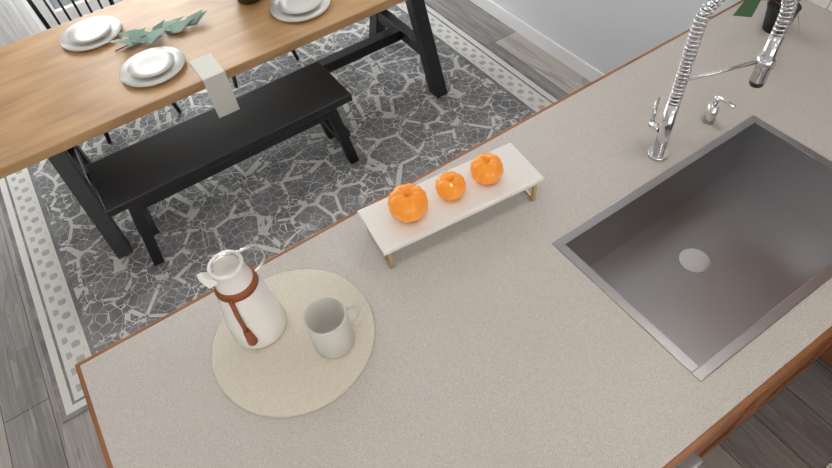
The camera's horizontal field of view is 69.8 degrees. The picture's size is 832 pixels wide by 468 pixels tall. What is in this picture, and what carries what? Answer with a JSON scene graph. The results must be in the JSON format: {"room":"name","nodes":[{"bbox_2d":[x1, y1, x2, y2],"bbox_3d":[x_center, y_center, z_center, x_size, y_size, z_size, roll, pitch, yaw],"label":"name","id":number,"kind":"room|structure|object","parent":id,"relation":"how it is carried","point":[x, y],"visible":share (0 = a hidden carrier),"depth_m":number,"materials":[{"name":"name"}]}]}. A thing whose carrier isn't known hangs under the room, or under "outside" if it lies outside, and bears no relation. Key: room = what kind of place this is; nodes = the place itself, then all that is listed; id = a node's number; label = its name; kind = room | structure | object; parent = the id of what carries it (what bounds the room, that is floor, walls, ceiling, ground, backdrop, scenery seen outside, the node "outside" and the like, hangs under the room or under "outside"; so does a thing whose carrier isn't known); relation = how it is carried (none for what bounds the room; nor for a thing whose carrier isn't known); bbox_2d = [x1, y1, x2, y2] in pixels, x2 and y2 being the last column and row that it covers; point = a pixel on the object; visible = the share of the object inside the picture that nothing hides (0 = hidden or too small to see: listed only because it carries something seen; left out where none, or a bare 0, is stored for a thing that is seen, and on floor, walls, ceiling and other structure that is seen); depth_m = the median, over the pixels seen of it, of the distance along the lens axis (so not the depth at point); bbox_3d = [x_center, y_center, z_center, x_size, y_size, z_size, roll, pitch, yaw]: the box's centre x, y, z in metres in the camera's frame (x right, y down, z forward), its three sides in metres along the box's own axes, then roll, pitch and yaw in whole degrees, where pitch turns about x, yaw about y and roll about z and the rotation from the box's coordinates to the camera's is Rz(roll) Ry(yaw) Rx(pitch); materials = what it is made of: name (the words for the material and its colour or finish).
{"room":"dining room and kitchen","nodes":[
{"label":"dining room and kitchen","id":0,"kind":"room"},
{"bbox_2d":[0,0,831,467],"bbox_3d":[-1.998,1.536,1.940,8.500,0.120,11.300,-30,55,-17],"label":"floor","id":1,"kind":"structure","parent":0,"point":[788,426],"depth_m":2.40,"materials":[{"name":"grey wood"}]},
{"bbox_2d":[0,1,559,422],"bbox_3d":[-0.943,-0.718,3.527,2.870,0.007,2.550,-30,55,-17],"label":"dining rug","id":2,"kind":"object","parent":1,"relation":"on","point":[89,293],"visible":0.5,"depth_m":3.14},
{"bbox_2d":[26,0,180,143],"bbox_3d":[-1.772,-1.066,3.298,0.460,0.920,0.511,-30,55,-17],"label":"dining chair","id":3,"kind":"object","parent":2,"relation":"on","point":[48,26],"visible":0.12,"depth_m":3.26,"materials":[{"name":"black paint"}]},
{"bbox_2d":[86,61,358,265],"bbox_3d":[-0.880,-0.350,2.938,1.200,0.446,0.350,-30,55,-17],"label":"bench","id":4,"kind":"object","parent":2,"relation":"on","point":[137,179],"visible":1,"depth_m":2.74,"materials":[{"name":"black paint"}]},
{"bbox_2d":[0,0,447,258],"bbox_3d":[-0.880,-0.824,3.118,2.400,0.752,0.900,-30,55,-17],"label":"dining table","id":5,"kind":"object","parent":2,"relation":"on","point":[59,103],"visible":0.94,"depth_m":2.67,"materials":[{"name":"brown wood"}]},
{"bbox_2d":[60,16,121,50],"bbox_3d":[-1.513,-0.936,2.774,0.282,0.029,0.282,6,53,11],"label":"plate","id":6,"kind":"object","parent":5,"relation":"on","point":[93,32],"depth_m":2.76,"materials":[{"name":"white ceramic"}]},
{"bbox_2d":[109,9,206,51],"bbox_3d":[-1.174,-0.944,2.724,0.458,0.059,0.187,-30,55,-17],"label":"leafy branch","id":7,"kind":"object","parent":5,"relation":"on","point":[153,35],"visible":0.9,"depth_m":2.72,"materials":[{"name":"green plant"}]},
{"bbox_2d":[119,46,239,117],"bbox_3d":[-1.039,-0.672,2.643,0.459,0.230,0.284,-8,51,0],"label":"place setting","id":8,"kind":"object","parent":5,"relation":"on","point":[151,66],"depth_m":2.56,"materials":[{"name":"white ceramic"}]},
{"bbox_2d":[237,0,259,4],"bbox_3d":[-0.815,-1.370,2.587,0.614,0.741,0.674,-30,55,-17],"label":"vase","id":9,"kind":"object","parent":5,"relation":"on","point":[246,2],"visible":1,"depth_m":2.83,"materials":[{"name":"gold metal"}]},
{"bbox_2d":[270,0,329,21],"bbox_3d":[-0.538,-1.067,2.772,0.282,0.029,0.282,6,53,11],"label":"plate","id":10,"kind":"object","parent":5,"relation":"on","point":[283,10],"depth_m":2.74,"materials":[{"name":"white ceramic"}]},
{"bbox_2d":[232,50,298,86],"bbox_3d":[-1.109,-1.450,3.529,0.460,0.920,0.511,-30,55,-17],"label":"dining chair","id":11,"kind":"object","parent":2,"relation":"on","point":[294,53],"visible":0.06,"depth_m":3.68,"materials":[{"name":"black paint"}]},
{"bbox_2d":[675,452,702,467],"bbox_3d":[0.263,0.687,1.732,0.684,0.867,0.640,-30,55,-17],"label":"dishwasher","id":12,"kind":"object","parent":1,"relation":"on","point":[693,460],"visible":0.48,"depth_m":1.38,"materials":[{"name":"grey metal"}]},
{"bbox_2d":[795,336,831,374],"bbox_3d":[1.545,-0.081,2.196,0.626,0.874,0.653,-30,55,-17],"label":"base cabinet","id":13,"kind":"object","parent":1,"relation":"on","point":[808,358],"depth_m":2.02,"materials":[{"name":"brown wood"}]},
{"bbox_2d":[79,0,831,467],"bbox_3d":[0.541,0.013,1.646,2.698,0.039,1.005,-30,55,-17],"label":"countertop","id":14,"kind":"structure","parent":13,"relation":"on","point":[491,349],"depth_m":1.46,"materials":[{"name":"beige stone"}]},
{"bbox_2d":[211,269,375,417],"bbox_3d":[-0.311,0.262,1.512,0.420,0.006,0.420,-30,55,-17],"label":"placemat","id":15,"kind":"object","parent":14,"relation":"on","point":[290,371],"visible":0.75,"depth_m":1.47,"materials":[{"name":"beige fabric"}]},
{"bbox_2d":[196,246,286,348],"bbox_3d":[-0.405,0.140,1.418,0.160,0.305,0.151,-30,55,-17],"label":"carafe","id":16,"kind":"object","parent":15,"relation":"on","point":[253,311],"visible":1,"depth_m":1.38,"materials":[{"name":"white ceramic"}]},
{"bbox_2d":[302,296,361,358],"bbox_3d":[-0.193,0.219,1.446,0.144,0.128,0.106,-30,55,-17],"label":"mug","id":17,"kind":"object","parent":15,"relation":"on","point":[328,324],"visible":1,"depth_m":1.43,"materials":[{"name":"grey ceramic"}]},
{"bbox_2d":[357,143,543,268],"bbox_3d":[0.101,-0.082,1.682,0.500,0.094,0.170,-25,53,-13],"label":"tray","id":18,"kind":"object","parent":14,"relation":"on","point":[388,232],"visible":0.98,"depth_m":1.63,"materials":[{"name":"white ceramic"}]},
{"bbox_2d":[388,179,440,222],"bbox_3d":[-0.023,-0.089,1.576,0.106,0.093,0.108,27,59,24],"label":"pumpkin","id":19,"kind":"object","parent":18,"relation":"on","point":[407,202],"depth_m":1.55,"materials":[{"name":"orange food"}]},
{"bbox_2d":[438,166,475,200],"bbox_3d":[0.094,-0.134,1.616,0.082,0.074,0.083,27,59,24],"label":"pumpkin","id":20,"kind":"object","parent":18,"relation":"on","point":[452,184],"depth_m":1.59,"materials":[{"name":"orange food"}]},
{"bbox_2d":[470,153,503,184],"bbox_3d":[0.195,-0.184,1.639,0.090,0.081,0.091,27,59,24],"label":"pumpkin","id":21,"kind":"object","parent":18,"relation":"on","point":[489,167],"depth_m":1.62,"materials":[{"name":"orange food"}]},
{"bbox_2d":[547,112,831,383],"bbox_3d":[0.860,0.047,1.693,0.827,0.216,0.498,-30,55,-17],"label":"sink","id":22,"kind":"object","parent":14,"relation":"in","point":[707,254],"depth_m":1.79,"materials":[{"name":"grey metal"}]},
{"bbox_2d":[643,0,806,163],"bbox_3d":[0.810,-0.448,1.597,0.278,0.562,0.204,-30,55,-17],"label":"faucet","id":23,"kind":"object","parent":14,"relation":"on","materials":[{"name":"silver metal"}]},
{"bbox_2d":[733,0,801,33],"bbox_3d":[1.254,-0.810,1.996,0.506,0.308,0.484,-30,55,-17],"label":"potted plant","id":24,"kind":"object","parent":14,"relation":"on","point":[747,8],"visible":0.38,"depth_m":2.05,"materials":[{"name":"green plant"}]},
{"bbox_2d":[823,348,831,366],"bbox_3d":[1.831,0.240,1.911,0.626,0.874,0.379,-30,55,-17],"label":"base cabinet","id":25,"kind":"object","parent":1,"relation":"on","point":[828,359],"depth_m":2.18,"materials":[{"name":"brown wood"}]},
{"bbox_2d":[824,461,831,467],"bbox_3d":[1.030,1.821,1.300,2.270,0.008,1.680,-30,55,-17],"label":"kitchen rug","id":26,"kind":"object","parent":1,"relation":"on","point":[829,465],"depth_m":2.06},
{"bbox_2d":[491,0,740,74],"bbox_3d":[1.854,-0.795,1.477,0.150,2.830,9.118,-30,55,-17],"label":"wall","id":27,"kind":"structure","parent":0,"point":[605,37],"depth_m":3.16,"materials":[{"name":"white paint"}]},
{"bbox_2d":[470,0,604,81],"bbox_3d":[0.452,-1.539,3.970,0.014,0.095,3.578,-30,55,-17],"label":"baseboard","id":28,"kind":"structure","parent":27,"relation":"attached to","point":[581,67],"depth_m":3.63,"materials":[{"name":"white"}]},
{"bbox_2d":[703,328,831,439],"bbox_3d":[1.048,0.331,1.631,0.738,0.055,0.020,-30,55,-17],"label":"base cabinet","id":29,"kind":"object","parent":0,"relation":"attached to","point":[813,346],"depth_m":1.34,"materials":[{"name":"brown wood"}]},
{"bbox_3d":[-2.121,-2.721,3.436,3.450,2.830,0.150,-30,55,-17],"label":"wall","id":30,"kind":"structure","parent":0,"visible":0},
{"bbox_2d":[0,0,46,46],"bbox_3d":[-2.013,-2.564,3.473,2.598,2.510,0.122,-30,55,-17],"label":"curtain","id":31,"kind":"object","parent":30,"relation":"attached to","point":[19,19],"visible":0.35,"depth_m":4.03,"materials":[{"name":"white fabric"}]},
{"bbox_2d":[32,0,123,27],"bbox_3d":[-2.131,-2.578,3.600,1.524,2.395,0.124,-30,55,-17],"label":"window","id":32,"kind":"structure","parent":30,"relation":"in","point":[59,13],"depth_m":4.28,"materials":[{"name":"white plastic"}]}
]}

